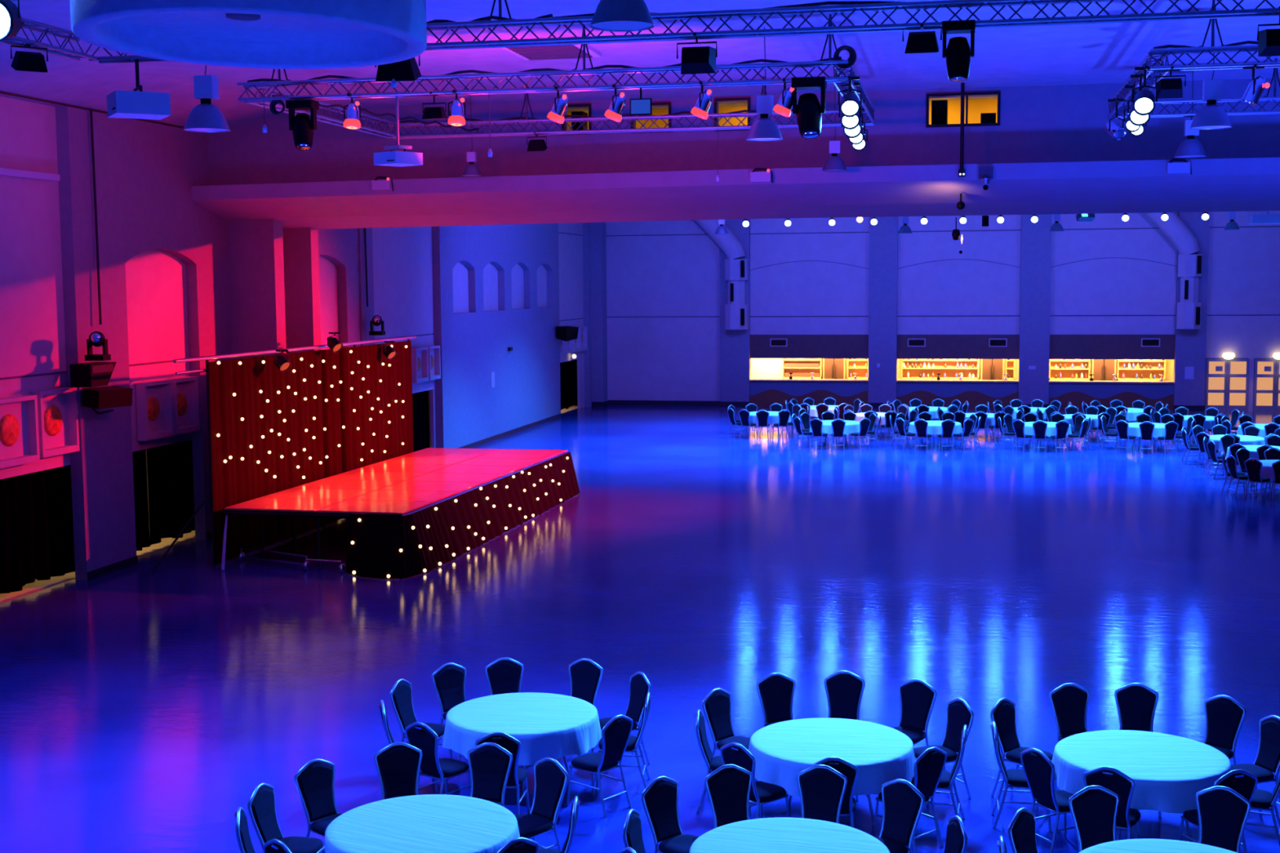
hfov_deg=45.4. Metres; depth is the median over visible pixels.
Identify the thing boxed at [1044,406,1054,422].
banquet chair
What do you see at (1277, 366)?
door
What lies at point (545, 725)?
tablecloth
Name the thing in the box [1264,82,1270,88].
light
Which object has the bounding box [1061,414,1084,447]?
banquet chair
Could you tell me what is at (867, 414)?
banquet chair
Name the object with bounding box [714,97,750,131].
window
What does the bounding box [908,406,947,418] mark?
tablecloth
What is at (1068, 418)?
tablecloth
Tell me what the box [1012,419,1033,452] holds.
banquet chair
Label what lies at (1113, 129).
stage light
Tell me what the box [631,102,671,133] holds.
window
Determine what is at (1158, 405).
banquet chair
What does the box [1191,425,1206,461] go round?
banquet chair
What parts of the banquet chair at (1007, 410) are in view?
backrest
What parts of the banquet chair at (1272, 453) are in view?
frame, backrest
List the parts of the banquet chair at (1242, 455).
backrest, frame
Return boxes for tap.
[1088,373,1093,381]
[1112,373,1116,381]
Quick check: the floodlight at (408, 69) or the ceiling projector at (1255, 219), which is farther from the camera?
the ceiling projector at (1255, 219)
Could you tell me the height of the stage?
1.127 m
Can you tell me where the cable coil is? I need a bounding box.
[269,99,284,115]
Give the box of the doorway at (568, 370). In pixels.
[560,359,577,410]
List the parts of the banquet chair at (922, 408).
backrest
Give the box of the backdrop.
[208,340,413,564]
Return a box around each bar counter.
[749,380,868,407]
[896,381,1018,408]
[1048,382,1173,410]
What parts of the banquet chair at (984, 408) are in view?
backrest, frame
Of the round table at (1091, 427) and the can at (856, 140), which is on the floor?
the round table at (1091, 427)
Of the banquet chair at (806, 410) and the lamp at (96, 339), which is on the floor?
the banquet chair at (806, 410)
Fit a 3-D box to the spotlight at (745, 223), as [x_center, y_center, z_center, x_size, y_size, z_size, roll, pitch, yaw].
[3.335,-6.421,47.992,0.226,0.324,0.297,1,6,12]
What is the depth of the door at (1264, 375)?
60.46 m
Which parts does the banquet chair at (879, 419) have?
seat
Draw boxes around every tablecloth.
[324,794,519,852]
[442,692,601,765]
[689,817,889,852]
[748,718,915,796]
[749,411,791,424]
[809,404,838,417]
[809,420,859,434]
[854,412,897,425]
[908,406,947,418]
[908,420,962,435]
[964,413,1004,426]
[1012,407,1045,419]
[1024,422,1071,436]
[1051,729,1231,813]
[1062,413,1097,427]
[1079,839,1236,852]
[1106,408,1143,421]
[1128,422,1165,437]
[1182,415,1214,429]
[1208,435,1265,450]
[1226,444,1279,459]
[1236,423,1279,438]
[1246,459,1279,479]
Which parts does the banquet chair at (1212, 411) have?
backrest, frame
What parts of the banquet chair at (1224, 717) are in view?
seat, backrest, leg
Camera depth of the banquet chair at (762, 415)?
51.25 m
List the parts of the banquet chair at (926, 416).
backrest, frame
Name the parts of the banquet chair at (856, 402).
backrest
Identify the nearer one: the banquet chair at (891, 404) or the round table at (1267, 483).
the round table at (1267, 483)
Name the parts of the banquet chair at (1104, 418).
backrest, seat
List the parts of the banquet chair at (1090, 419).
backrest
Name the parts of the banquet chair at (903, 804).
seat, backrest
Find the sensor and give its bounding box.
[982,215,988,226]
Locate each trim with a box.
[0,371,66,380]
[128,360,173,366]
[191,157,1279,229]
[376,333,434,339]
[558,231,582,235]
[559,317,583,321]
[605,234,707,236]
[606,315,719,317]
[750,231,869,234]
[750,260,869,270]
[750,315,868,316]
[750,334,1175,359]
[897,229,1021,232]
[897,315,1019,316]
[898,258,1020,268]
[1049,315,1175,315]
[1050,257,1176,267]
[1063,227,1159,230]
[1207,314,1279,315]
[1209,226,1279,227]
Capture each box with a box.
[0,395,39,468]
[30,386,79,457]
[135,379,173,440]
[166,376,199,435]
[371,176,393,191]
[411,346,428,382]
[426,345,440,380]
[560,339,566,355]
[566,339,573,353]
[573,326,580,351]
[580,325,587,351]
[750,167,773,182]
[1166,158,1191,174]
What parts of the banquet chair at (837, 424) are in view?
seat, backrest, frame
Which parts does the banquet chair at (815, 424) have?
backrest, frame, seat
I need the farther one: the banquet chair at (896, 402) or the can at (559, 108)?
the banquet chair at (896, 402)
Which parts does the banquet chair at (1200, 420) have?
frame, backrest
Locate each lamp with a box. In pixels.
[70,0,426,69]
[84,331,111,360]
[183,64,230,132]
[285,99,319,150]
[368,315,385,335]
[462,95,481,176]
[589,0,654,31]
[714,219,728,234]
[746,26,782,141]
[791,75,826,138]
[822,85,847,171]
[897,216,912,233]
[942,19,975,81]
[978,166,993,190]
[1048,213,1063,231]
[1173,62,1206,157]
[1189,34,1231,129]
[1222,352,1235,359]
[1224,211,1239,230]
[1272,352,1279,359]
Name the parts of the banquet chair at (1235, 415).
backrest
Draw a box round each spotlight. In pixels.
[742,218,749,226]
[784,217,791,226]
[828,217,835,226]
[856,217,863,222]
[870,217,877,225]
[920,216,928,224]
[951,217,962,253]
[956,193,964,209]
[959,215,966,223]
[996,214,1004,223]
[1031,214,1038,222]
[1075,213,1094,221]
[1121,213,1128,221]
[1160,212,1168,221]
[1201,212,1208,220]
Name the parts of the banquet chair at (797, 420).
backrest, frame, seat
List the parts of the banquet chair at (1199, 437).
backrest, frame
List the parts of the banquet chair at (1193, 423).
seat, backrest, frame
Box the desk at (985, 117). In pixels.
[980,112,995,123]
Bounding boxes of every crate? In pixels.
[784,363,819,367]
[784,373,819,377]
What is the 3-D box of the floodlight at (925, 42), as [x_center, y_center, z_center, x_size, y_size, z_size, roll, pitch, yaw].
[3.003,-4.118,16.272,0.419,0.298,0.291,1,6,12]
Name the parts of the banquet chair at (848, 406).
backrest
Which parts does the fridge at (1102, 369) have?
door, door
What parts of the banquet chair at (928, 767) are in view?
leg, seat frame, seat, leg, frame, backrest, leg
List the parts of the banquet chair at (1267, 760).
seat, seat frame, frame, backrest, leg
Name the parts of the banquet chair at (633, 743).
leg, seat frame, seat, leg, backrest, frame, leg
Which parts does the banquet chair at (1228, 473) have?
leg, frame, backrest, seat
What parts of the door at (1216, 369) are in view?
pane, pane, pane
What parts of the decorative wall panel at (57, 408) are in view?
panel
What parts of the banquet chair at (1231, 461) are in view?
backrest, frame, leg, seat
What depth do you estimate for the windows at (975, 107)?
30.53 m
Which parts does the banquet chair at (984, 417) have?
backrest, frame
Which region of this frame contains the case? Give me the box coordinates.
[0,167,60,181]
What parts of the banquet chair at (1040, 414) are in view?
backrest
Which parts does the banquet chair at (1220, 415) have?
backrest, frame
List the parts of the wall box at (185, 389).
panel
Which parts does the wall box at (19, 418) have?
panel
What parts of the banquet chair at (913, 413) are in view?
frame, backrest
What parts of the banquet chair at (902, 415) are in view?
backrest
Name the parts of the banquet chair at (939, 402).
backrest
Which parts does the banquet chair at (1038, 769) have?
leg, backrest, frame, seat frame, seat, leg, leg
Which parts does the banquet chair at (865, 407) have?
backrest, frame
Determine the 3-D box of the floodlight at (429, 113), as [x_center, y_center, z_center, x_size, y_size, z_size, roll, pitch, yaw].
[-2.924,-4.552,21.726,0.362,0.374,0.280,1,6,12]
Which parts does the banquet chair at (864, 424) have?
seat, backrest, frame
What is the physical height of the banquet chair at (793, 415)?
1.003 m
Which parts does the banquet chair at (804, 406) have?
backrest, frame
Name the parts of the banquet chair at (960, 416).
backrest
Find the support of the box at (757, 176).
attached to the wall at (274, 295)
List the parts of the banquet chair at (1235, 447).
backrest, frame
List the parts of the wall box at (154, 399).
panel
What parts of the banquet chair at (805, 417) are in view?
backrest, frame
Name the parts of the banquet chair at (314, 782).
leg, frame, backrest, seat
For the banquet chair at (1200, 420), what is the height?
1.003 m
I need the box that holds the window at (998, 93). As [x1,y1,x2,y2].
[925,91,1000,127]
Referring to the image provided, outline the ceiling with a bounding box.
[0,0,1279,128]
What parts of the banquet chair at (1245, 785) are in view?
leg, seat frame, seat, frame, backrest, leg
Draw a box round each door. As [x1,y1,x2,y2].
[1204,358,1227,410]
[1226,358,1248,411]
[1253,358,1276,411]
[1275,359,1279,411]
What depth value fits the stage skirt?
29.81 m
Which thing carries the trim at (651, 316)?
attached to the wall at (649, 358)
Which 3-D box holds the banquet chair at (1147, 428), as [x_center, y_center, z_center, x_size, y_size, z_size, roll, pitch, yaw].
[15.363,0.316,46.324,0.456,1.003,0.580,2,6,20]
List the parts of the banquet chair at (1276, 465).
leg, frame, backrest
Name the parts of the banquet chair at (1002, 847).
frame, backrest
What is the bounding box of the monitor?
[630,87,652,115]
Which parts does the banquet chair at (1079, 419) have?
backrest, frame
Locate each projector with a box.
[106,58,170,119]
[373,91,422,166]
[1248,210,1279,224]
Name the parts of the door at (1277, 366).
handle, pane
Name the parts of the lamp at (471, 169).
hanging cord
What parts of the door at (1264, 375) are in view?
pane, pane, pane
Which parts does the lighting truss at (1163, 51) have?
hanging chain, hanging chain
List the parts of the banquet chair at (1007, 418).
backrest, frame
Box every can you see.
[0,0,21,40]
[274,349,291,372]
[326,332,342,353]
[343,93,360,128]
[382,340,396,359]
[448,89,466,125]
[546,85,568,123]
[604,84,626,121]
[690,80,712,119]
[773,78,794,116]
[838,75,861,117]
[838,82,861,129]
[841,89,863,137]
[848,100,865,144]
[851,108,867,151]
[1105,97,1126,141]
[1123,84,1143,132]
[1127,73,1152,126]
[1128,91,1146,136]
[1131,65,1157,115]
[1240,63,1270,105]
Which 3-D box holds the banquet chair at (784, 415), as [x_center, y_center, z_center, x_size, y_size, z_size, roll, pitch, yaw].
[4.759,-0.097,51.532,0.456,1.003,0.580,-2,6,-20]
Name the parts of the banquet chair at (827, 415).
backrest, frame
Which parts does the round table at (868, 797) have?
leg, leg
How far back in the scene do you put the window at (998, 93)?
28.60 m
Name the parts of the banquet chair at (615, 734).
leg, leg, seat frame, seat, leg, frame, backrest, leg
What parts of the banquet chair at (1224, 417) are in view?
backrest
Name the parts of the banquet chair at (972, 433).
backrest, frame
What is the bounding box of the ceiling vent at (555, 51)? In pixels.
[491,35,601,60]
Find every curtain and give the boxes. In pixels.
[0,465,75,593]
[132,448,150,551]
[146,440,195,545]
[412,390,430,452]
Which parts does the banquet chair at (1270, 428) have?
backrest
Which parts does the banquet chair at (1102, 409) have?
backrest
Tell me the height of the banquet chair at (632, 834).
1.003 m
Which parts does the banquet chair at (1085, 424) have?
seat, frame, backrest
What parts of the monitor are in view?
casing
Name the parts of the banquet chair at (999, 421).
backrest, frame, seat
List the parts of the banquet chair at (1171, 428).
seat, frame, backrest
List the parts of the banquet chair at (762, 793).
backrest, frame, leg, leg, seat, seat frame, leg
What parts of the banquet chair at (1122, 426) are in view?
backrest, frame, seat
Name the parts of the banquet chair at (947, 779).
seat, seat frame, leg, backrest, leg, frame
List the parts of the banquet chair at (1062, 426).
seat, backrest, frame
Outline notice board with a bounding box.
[490,371,494,387]
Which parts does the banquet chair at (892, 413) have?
seat, backrest, frame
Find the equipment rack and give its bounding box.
[931,99,947,124]
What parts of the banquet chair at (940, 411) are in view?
backrest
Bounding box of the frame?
[151,335,416,572]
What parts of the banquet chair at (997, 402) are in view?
backrest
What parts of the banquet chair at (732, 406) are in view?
backrest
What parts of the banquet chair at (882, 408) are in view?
backrest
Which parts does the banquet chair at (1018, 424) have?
backrest, frame, seat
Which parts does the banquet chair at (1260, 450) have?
backrest, frame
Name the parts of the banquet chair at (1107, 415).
seat, backrest, frame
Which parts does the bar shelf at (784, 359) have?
panel, panel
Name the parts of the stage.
leg, deck panel, leg, deck panel, leg, leg, leg, deck panel, deck panel, deck panel, deck frame, deck panel, deck panel, deck panel, deck panel, deck panel, deck panel, deck panel, deck panel, deck panel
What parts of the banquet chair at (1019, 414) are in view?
backrest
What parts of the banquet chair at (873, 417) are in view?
backrest, frame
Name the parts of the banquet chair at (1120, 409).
backrest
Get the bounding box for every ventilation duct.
[694,219,748,329]
[1144,212,1202,328]
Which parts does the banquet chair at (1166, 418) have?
backrest, frame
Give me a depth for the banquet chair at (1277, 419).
47.78 m
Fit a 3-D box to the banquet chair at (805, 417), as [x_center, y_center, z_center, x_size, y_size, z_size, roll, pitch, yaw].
[5.574,0.043,49.984,0.456,1.003,0.580,-5,7,-40]
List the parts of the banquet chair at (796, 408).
backrest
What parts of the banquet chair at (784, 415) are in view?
seat, backrest, frame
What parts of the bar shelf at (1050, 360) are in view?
panel, panel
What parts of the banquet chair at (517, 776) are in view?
backrest, frame, seat frame, seat, leg, leg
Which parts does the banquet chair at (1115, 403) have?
backrest, frame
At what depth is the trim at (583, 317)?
62.63 m
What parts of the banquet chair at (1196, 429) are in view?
backrest, frame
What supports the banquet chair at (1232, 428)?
on the floor
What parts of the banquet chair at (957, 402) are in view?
backrest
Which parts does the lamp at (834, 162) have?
hanging cord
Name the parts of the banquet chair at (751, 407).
backrest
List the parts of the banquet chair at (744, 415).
backrest, frame, seat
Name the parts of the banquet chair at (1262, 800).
seat frame, seat, leg, frame, backrest, leg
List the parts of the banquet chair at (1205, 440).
frame, backrest, seat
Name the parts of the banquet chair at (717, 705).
leg, frame, backrest, seat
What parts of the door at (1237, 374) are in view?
pane, pane, pane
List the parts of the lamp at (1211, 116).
hanging cord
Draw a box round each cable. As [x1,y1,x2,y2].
[89,109,102,324]
[364,227,368,306]
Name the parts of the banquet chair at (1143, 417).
backrest, frame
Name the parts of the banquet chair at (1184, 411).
backrest, frame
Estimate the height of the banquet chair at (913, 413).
1.003 m
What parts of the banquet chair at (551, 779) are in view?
seat, seat frame, backrest, frame, leg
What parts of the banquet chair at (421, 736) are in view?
backrest, frame, leg, seat frame, seat, leg, leg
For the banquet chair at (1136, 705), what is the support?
on the floor
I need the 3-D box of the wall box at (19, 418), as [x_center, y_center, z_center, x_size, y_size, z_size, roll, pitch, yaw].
[-10.501,0.083,25.562,0.190,1.130,1.210,1,6,12]
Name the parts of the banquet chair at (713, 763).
leg, frame, backrest, seat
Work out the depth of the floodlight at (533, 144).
27.54 m
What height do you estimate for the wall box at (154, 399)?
1.120 m
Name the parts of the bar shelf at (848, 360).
panel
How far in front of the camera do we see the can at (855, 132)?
21.96 m
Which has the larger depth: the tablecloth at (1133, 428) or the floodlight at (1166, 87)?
the tablecloth at (1133, 428)
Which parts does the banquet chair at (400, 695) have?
leg, frame, backrest, seat, leg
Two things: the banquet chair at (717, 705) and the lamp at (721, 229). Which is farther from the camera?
the lamp at (721, 229)
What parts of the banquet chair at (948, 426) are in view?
seat, backrest, frame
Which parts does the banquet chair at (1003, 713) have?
leg, frame, backrest, seat frame, seat, leg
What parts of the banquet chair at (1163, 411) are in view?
backrest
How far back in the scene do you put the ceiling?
24.46 m
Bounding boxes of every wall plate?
[1028,365,1035,368]
[1184,366,1194,379]
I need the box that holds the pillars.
[719,211,1209,405]
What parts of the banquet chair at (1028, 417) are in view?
backrest, frame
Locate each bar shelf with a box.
[782,358,822,378]
[847,358,868,379]
[901,359,978,379]
[1005,359,1014,380]
[1048,359,1089,380]
[1116,359,1165,381]
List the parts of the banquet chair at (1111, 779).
backrest, seat frame, seat, leg, leg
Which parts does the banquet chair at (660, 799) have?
leg, frame, backrest, seat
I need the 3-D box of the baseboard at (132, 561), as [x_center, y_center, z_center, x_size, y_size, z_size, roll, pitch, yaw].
[-5.679,0.830,46.801,0.540,0.200,39.530,1,6,12]
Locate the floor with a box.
[0,404,1279,852]
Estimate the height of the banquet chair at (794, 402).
1.003 m
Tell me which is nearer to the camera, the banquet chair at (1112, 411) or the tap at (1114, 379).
the banquet chair at (1112, 411)
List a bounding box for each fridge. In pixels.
[822,358,845,379]
[981,359,1004,380]
[1091,359,1115,380]
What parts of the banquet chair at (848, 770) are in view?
backrest, seat frame, seat, leg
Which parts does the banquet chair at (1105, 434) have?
frame, backrest, seat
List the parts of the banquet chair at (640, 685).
seat, backrest, frame, leg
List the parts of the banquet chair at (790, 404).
backrest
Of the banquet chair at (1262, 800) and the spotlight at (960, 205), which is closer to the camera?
the banquet chair at (1262, 800)
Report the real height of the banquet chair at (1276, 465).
1.003 m
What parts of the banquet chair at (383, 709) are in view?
frame, backrest, leg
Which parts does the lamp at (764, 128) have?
hanging cord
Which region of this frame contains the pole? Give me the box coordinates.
[958,82,964,177]
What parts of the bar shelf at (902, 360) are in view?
panel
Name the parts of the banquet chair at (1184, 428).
seat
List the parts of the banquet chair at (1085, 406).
backrest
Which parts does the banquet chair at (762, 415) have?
backrest, frame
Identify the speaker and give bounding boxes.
[69,361,116,387]
[82,385,132,414]
[555,325,578,341]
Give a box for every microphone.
[262,100,266,133]
[391,78,396,87]
[488,92,492,157]
[715,133,719,182]
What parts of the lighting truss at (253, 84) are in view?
hanging chain, hanging chain, hanging chain, hanging chain, hanging chain, cable coil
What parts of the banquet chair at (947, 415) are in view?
backrest, frame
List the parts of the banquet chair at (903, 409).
backrest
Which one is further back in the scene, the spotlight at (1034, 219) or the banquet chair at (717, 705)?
the spotlight at (1034, 219)
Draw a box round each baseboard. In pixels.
[87,400,608,580]
[608,400,1204,411]
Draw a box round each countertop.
[750,378,868,381]
[897,379,1018,382]
[1048,380,1173,383]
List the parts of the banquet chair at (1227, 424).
backrest, frame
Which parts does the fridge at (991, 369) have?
door, door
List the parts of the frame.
rail, rail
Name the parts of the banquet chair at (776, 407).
backrest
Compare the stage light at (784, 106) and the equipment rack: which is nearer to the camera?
the stage light at (784, 106)
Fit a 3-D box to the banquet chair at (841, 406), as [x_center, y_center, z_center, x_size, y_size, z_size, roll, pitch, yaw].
[7.069,-0.346,53.969,0.456,1.003,0.580,-3,6,-22]
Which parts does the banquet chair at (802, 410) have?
backrest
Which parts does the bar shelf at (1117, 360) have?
panel, panel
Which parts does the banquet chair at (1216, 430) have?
backrest, frame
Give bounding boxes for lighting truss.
[0,0,1279,63]
[236,13,875,139]
[1107,0,1279,119]
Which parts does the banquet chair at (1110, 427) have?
seat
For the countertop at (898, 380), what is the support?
on the bar counter at (976, 393)
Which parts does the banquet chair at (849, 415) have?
backrest, frame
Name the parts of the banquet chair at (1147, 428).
seat, backrest, frame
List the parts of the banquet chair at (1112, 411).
backrest, frame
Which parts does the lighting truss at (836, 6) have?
hanging chain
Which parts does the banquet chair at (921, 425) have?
backrest, frame, seat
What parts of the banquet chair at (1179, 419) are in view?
backrest, frame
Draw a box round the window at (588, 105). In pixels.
[561,103,591,134]
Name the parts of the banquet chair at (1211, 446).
backrest, frame, leg, seat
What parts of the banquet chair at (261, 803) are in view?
frame, backrest, seat, seat frame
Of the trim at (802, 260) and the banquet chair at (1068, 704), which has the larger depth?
the trim at (802, 260)
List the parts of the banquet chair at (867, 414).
backrest, frame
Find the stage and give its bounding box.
[221,448,567,570]
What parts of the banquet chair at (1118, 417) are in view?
backrest, frame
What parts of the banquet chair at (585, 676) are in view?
backrest, frame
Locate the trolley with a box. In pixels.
[238,546,345,572]
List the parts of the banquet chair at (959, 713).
seat, backrest, frame, leg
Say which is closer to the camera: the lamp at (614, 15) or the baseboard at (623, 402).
the lamp at (614, 15)
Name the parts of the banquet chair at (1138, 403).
backrest, frame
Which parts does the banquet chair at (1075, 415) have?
backrest, frame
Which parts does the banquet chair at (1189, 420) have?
backrest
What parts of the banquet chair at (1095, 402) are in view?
backrest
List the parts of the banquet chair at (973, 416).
backrest, frame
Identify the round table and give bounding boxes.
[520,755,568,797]
[753,423,780,436]
[788,795,874,826]
[823,434,848,447]
[920,437,950,448]
[1027,436,1058,449]
[1067,426,1093,440]
[1116,811,1192,842]
[1131,436,1162,450]
[1263,480,1273,494]
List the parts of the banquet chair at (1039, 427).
backrest, frame, seat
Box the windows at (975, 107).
[566,98,997,130]
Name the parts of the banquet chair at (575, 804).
seat, backrest, frame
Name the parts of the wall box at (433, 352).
panel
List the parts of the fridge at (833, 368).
door, door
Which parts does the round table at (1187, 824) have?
leg, leg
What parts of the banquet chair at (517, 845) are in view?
backrest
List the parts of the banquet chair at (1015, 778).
leg, backrest, frame, leg, seat, seat frame, leg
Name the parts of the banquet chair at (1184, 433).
backrest, frame, seat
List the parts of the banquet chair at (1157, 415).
backrest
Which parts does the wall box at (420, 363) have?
panel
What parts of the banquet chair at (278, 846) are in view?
backrest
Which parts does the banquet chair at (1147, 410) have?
frame, backrest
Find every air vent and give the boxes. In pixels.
[769,338,786,346]
[907,338,925,346]
[988,338,1007,346]
[1141,337,1159,346]
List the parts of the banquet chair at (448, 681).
leg, seat, frame, backrest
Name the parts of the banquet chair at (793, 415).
seat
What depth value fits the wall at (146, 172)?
31.77 m
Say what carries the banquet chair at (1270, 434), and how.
on the floor
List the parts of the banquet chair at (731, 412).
backrest, frame, seat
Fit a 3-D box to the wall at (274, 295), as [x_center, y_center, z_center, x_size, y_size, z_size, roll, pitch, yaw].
[8.014,-2.166,30.157,34.670,9.100,3.050,1,6,12]
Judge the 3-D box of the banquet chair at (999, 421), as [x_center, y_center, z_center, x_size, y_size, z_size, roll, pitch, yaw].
[11.521,0.191,47.954,0.580,1.003,0.456,0,5,1]
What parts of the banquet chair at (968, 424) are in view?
seat, frame, backrest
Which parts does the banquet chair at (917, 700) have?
seat, backrest, leg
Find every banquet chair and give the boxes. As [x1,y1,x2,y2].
[234,807,255,852]
[247,782,324,852]
[262,839,291,852]
[293,758,342,852]
[373,742,422,799]
[378,699,438,794]
[389,678,453,759]
[404,721,471,795]
[431,662,466,760]
[466,742,512,807]
[475,732,529,816]
[484,657,524,695]
[497,837,538,852]
[515,757,568,851]
[537,795,580,852]
[565,714,633,817]
[568,657,603,756]
[591,671,651,773]
[595,692,652,791]
[620,847,635,852]
[622,808,645,852]
[640,776,698,852]
[694,709,751,816]
[702,688,750,773]
[704,764,752,828]
[720,742,790,818]
[727,404,747,433]
[727,408,747,437]
[738,408,757,439]
[745,403,762,433]
[755,409,770,439]
[755,672,795,727]
[769,403,782,432]
[772,409,790,439]
[785,400,791,427]
[786,408,805,436]
[787,401,794,429]
[789,404,801,434]
[790,398,797,426]
[791,405,808,435]
[791,413,811,445]
[793,416,814,448]
[796,764,847,823]
[799,403,815,426]
[800,412,821,444]
[803,397,813,405]
[808,757,858,827]
[809,417,828,450]
[815,403,828,420]
[821,411,836,443]
[823,397,835,405]
[823,671,865,719]
[831,418,845,450]
[833,408,853,436]
[834,403,847,419]
[838,411,856,443]
[843,398,861,420]
[843,404,853,412]
[843,409,853,439]
[848,417,871,449]
[855,413,876,444]
[857,401,864,413]
[859,404,875,431]
[862,415,880,447]
[864,410,878,440]
[872,746,946,852]
[875,778,924,852]
[878,404,891,434]
[879,410,897,440]
[888,402,906,430]
[888,404,907,434]
[888,414,907,447]
[892,678,937,746]
[893,399,901,413]
[895,417,917,449]
[896,408,916,439]
[896,413,917,444]
[898,404,916,427]
[899,406,918,435]
[909,398,921,407]
[911,724,968,819]
[913,697,973,806]
[914,418,932,451]
[917,404,929,419]
[918,411,933,444]
[932,398,944,420]
[936,419,955,451]
[937,406,940,436]
[937,408,958,439]
[937,412,955,444]
[943,815,968,852]
[947,404,958,422]
[951,399,960,410]
[951,418,973,450]
[953,410,972,440]
[955,413,977,445]
[961,403,968,413]
[961,416,981,448]
[973,411,987,441]
[975,404,988,435]
[986,411,1005,441]
[990,697,1057,809]
[990,720,1051,831]
[993,400,1001,406]
[993,405,1013,435]
[994,404,1013,431]
[996,835,1007,852]
[997,416,1017,448]
[1000,409,1022,439]
[1003,413,1025,445]
[1004,407,1024,436]
[1008,807,1038,852]
[1009,399,1022,407]
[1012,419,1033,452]
[1017,404,1031,422]
[1020,747,1075,852]
[1023,412,1040,444]
[1031,399,1043,407]
[1032,420,1048,453]
[1037,409,1057,440]
[1044,404,1057,422]
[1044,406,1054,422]
[1047,413,1064,444]
[1048,420,1069,453]
[1048,683,1089,743]
[1050,400,1061,412]
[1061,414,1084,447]
[1064,405,1078,414]
[1066,418,1088,451]
[1068,785,1119,852]
[1071,412,1085,443]
[1071,417,1092,448]
[1082,403,1102,432]
[1082,766,1141,839]
[1085,405,1098,435]
[1089,400,1100,407]
[1089,412,1110,443]
[1095,404,1106,433]
[1095,407,1117,438]
[1098,417,1119,449]
[1100,414,1121,447]
[1102,411,1124,441]
[1106,408,1126,437]
[1110,399,1123,423]
[1114,413,1135,446]
[1114,683,1159,732]
[1115,405,1128,423]
[1115,420,1137,453]
[1128,400,1145,422]
[1135,405,1155,422]
[1136,413,1151,446]
[1138,421,1155,454]
[1150,408,1155,422]
[1153,411,1161,442]
[1153,413,1174,447]
[1155,401,1163,412]
[1155,421,1178,454]
[1159,407,1179,432]
[1170,413,1189,444]
[1171,416,1194,449]
[1173,419,1195,451]
[1174,406,1188,432]
[1178,769,1257,852]
[1181,426,1203,462]
[1181,429,1204,465]
[1191,413,1205,439]
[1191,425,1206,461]
[1195,431,1220,466]
[1195,786,1251,852]
[1202,436,1226,475]
[1203,694,1246,764]
[1204,407,1218,435]
[1206,413,1225,434]
[1206,440,1232,479]
[1211,424,1227,455]
[1220,434,1235,471]
[1221,415,1236,435]
[1221,451,1244,493]
[1222,419,1231,451]
[1225,433,1240,469]
[1226,455,1255,497]
[1229,443,1246,480]
[1230,408,1239,431]
[1231,411,1244,430]
[1231,715,1279,804]
[1235,448,1263,490]
[1238,414,1252,425]
[1240,422,1255,435]
[1244,425,1260,436]
[1244,457,1271,500]
[1245,776,1279,847]
[1256,444,1272,483]
[1263,447,1279,489]
[1264,422,1279,441]
[1265,433,1275,444]
[1266,435,1279,446]
[1271,460,1279,501]
[1273,415,1279,424]
[1274,427,1279,436]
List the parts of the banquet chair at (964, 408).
backrest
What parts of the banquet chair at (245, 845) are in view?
frame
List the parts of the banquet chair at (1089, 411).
backrest, frame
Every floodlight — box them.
[10,40,48,72]
[374,54,421,81]
[422,91,447,119]
[526,132,547,151]
[676,32,717,74]
[902,22,942,53]
[1155,66,1186,98]
[1257,12,1279,56]
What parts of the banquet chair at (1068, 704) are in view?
seat, backrest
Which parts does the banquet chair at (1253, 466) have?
leg, frame, backrest, seat, seat frame, leg, leg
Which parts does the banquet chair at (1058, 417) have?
backrest, frame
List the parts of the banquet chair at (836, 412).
backrest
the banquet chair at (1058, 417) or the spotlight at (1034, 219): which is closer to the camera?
the spotlight at (1034, 219)
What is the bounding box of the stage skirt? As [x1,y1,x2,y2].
[346,451,579,578]
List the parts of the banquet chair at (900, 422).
backrest, frame, seat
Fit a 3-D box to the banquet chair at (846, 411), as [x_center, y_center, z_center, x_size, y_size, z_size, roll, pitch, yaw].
[7.146,-0.077,51.130,0.580,1.003,0.456,-6,8,-44]
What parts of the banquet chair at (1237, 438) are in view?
backrest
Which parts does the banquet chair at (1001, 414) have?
seat, frame, backrest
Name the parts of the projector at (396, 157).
mount plate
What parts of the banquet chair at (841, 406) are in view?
backrest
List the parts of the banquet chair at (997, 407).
backrest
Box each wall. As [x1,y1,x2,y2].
[0,93,607,580]
[0,96,584,479]
[146,390,430,516]
[204,77,1279,359]
[605,210,1279,411]
[751,358,1173,381]
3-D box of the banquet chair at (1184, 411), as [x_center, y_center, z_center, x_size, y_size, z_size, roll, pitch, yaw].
[18.119,-0.140,50.907,0.456,1.003,0.580,0,5,1]
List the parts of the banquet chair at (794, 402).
backrest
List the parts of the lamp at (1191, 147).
hanging cord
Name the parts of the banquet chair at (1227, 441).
backrest, frame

